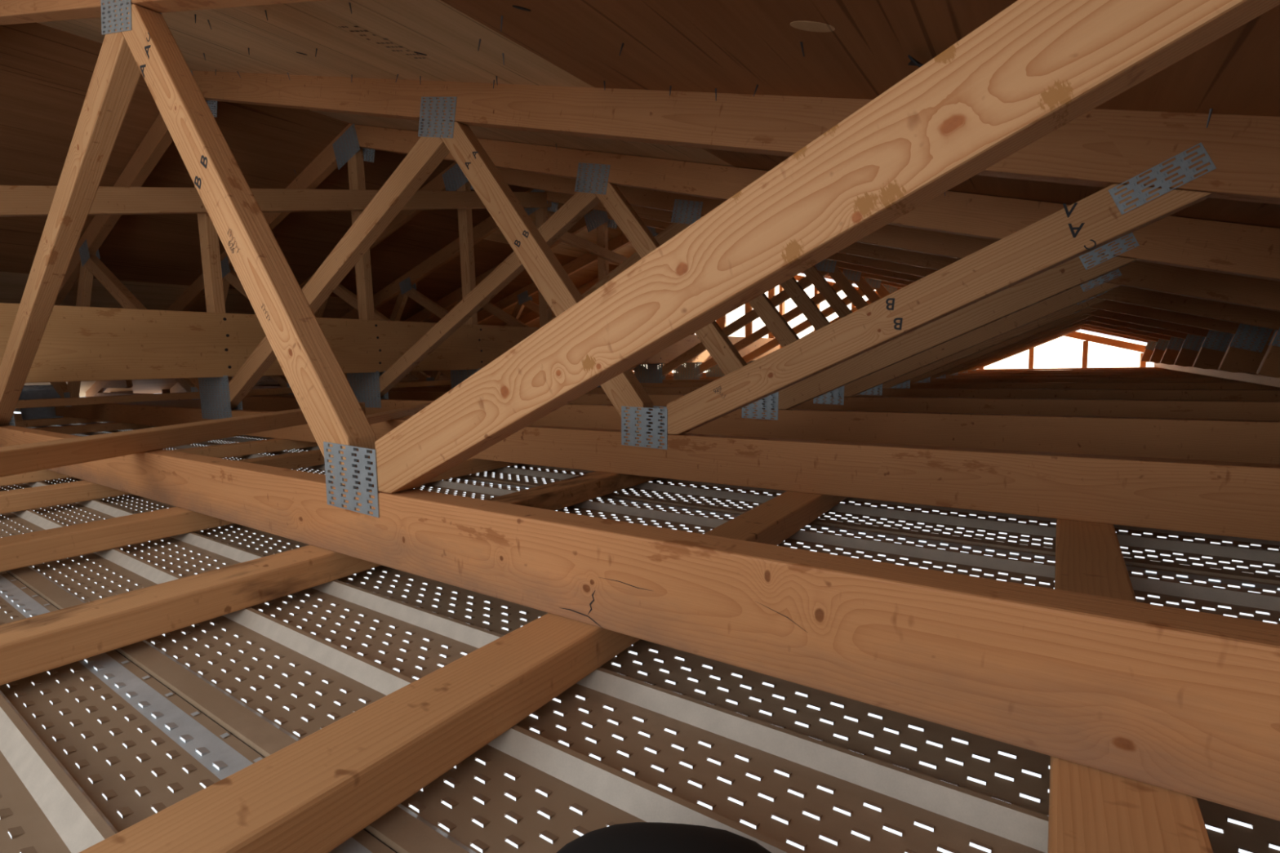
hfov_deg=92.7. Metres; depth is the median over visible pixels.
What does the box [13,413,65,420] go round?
joist
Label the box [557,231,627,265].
brace
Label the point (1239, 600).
soffit panel
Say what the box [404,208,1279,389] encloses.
roof truss
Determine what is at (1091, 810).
joist
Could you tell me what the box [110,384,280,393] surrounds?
wall
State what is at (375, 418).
diagonal brace
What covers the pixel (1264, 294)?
roof truss
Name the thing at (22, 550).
joist
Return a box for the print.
[338,25,426,58]
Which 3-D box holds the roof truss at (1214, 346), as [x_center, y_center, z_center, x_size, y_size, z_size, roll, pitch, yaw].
[0.092,-0.946,4.816,8.520,1.334,0.042,3,7,34]
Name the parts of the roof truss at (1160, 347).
king post, truss plate, truss plate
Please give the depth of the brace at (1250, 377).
2.74 m
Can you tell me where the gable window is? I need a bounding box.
[633,274,1154,373]
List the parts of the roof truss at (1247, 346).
truss plate, truss plate, king post, truss plate, truss plate, truss plate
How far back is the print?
1.23 m
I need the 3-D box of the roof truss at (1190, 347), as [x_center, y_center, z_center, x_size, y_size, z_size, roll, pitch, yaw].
[0.436,-1.007,5.316,8.520,1.334,0.042,3,7,34]
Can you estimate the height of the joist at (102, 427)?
0.038 m
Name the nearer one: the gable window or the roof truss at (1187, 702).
the roof truss at (1187, 702)
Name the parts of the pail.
lid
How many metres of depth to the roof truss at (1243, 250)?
1.59 m
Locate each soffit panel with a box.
[0,477,1279,852]
[0,571,395,852]
[13,413,1279,584]
[25,425,1279,624]
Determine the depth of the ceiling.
1.33 m
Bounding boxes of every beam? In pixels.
[0,302,779,382]
[0,402,365,477]
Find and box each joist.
[0,438,318,486]
[0,449,324,514]
[0,457,519,572]
[0,471,659,685]
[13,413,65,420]
[14,417,104,427]
[33,422,159,434]
[79,491,847,852]
[1048,518,1213,852]
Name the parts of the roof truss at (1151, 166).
truss plate, truss plate, truss plate, truss plate, king post, truss plate, truss plate, truss plate, truss plate, truss plate, truss plate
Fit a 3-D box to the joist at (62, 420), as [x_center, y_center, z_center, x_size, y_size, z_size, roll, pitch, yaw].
[-2.125,-0.236,5.132,0.064,0.038,7.350,3,7,34]
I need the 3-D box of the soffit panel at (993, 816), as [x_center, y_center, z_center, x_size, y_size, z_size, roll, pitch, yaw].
[-1.890,0.137,1.801,8.400,0.014,0.414,3,7,34]
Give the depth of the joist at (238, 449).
1.95 m
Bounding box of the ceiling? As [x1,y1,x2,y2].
[0,0,1279,396]
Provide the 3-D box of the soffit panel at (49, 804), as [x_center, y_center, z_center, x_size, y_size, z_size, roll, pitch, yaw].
[-2.123,0.178,1.462,8.400,0.014,0.414,3,7,34]
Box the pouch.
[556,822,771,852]
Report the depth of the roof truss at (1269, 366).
2.54 m
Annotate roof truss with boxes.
[0,0,1279,821]
[14,70,1279,541]
[85,123,1279,464]
[169,161,1279,420]
[251,188,1279,400]
[378,226,1243,382]
[400,264,1213,381]
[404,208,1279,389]
[438,276,1193,378]
[631,271,1164,373]
[665,274,1173,375]
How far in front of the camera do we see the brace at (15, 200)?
2.22 m
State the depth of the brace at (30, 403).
3.21 m
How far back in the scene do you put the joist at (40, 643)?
0.66 m
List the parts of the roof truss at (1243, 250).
truss plate, truss plate, truss plate, king post, truss plate, truss plate, truss plate, truss plate, truss plate, truss plate, truss plate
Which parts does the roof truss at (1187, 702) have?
truss plate, truss plate, truss plate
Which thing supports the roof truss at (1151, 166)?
attached to the ceiling
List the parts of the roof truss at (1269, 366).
truss plate, truss plate, king post, truss plate, truss plate, truss plate, truss plate, truss plate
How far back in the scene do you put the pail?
3.56 m
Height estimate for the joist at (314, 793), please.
0.038 m
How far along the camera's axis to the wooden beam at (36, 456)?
1.11 m
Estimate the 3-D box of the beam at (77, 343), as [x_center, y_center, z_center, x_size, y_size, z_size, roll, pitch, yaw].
[-0.472,-0.506,3.930,0.039,0.240,7.200,3,7,34]
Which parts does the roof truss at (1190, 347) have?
truss plate, truss plate, truss plate, truss plate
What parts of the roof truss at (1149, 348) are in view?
king post, truss plate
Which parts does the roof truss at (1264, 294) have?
truss plate, truss plate, king post, truss plate, truss plate, truss plate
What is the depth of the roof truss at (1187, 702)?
0.44 m
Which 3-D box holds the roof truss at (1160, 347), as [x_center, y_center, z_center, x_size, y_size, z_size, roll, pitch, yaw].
[1.124,-1.129,6.314,8.520,1.334,0.042,3,7,34]
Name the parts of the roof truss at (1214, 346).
truss plate, truss plate, truss plate, truss plate, truss plate, truss plate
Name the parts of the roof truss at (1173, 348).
truss plate, king post, truss plate, truss plate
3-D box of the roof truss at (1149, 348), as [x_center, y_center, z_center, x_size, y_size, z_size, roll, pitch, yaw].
[1.468,-1.191,6.814,8.520,1.334,0.042,3,7,34]
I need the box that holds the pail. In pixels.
[18,384,62,420]
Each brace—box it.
[0,185,554,217]
[15,371,671,408]
[365,402,431,424]
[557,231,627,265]
[1154,363,1279,387]
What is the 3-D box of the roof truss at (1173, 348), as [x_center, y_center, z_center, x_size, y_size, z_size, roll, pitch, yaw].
[0.780,-1.068,5.815,8.520,1.334,0.042,3,7,34]
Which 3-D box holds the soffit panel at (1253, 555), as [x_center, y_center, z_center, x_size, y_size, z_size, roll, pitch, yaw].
[-1.422,0.053,2.480,8.400,0.014,0.414,3,7,34]

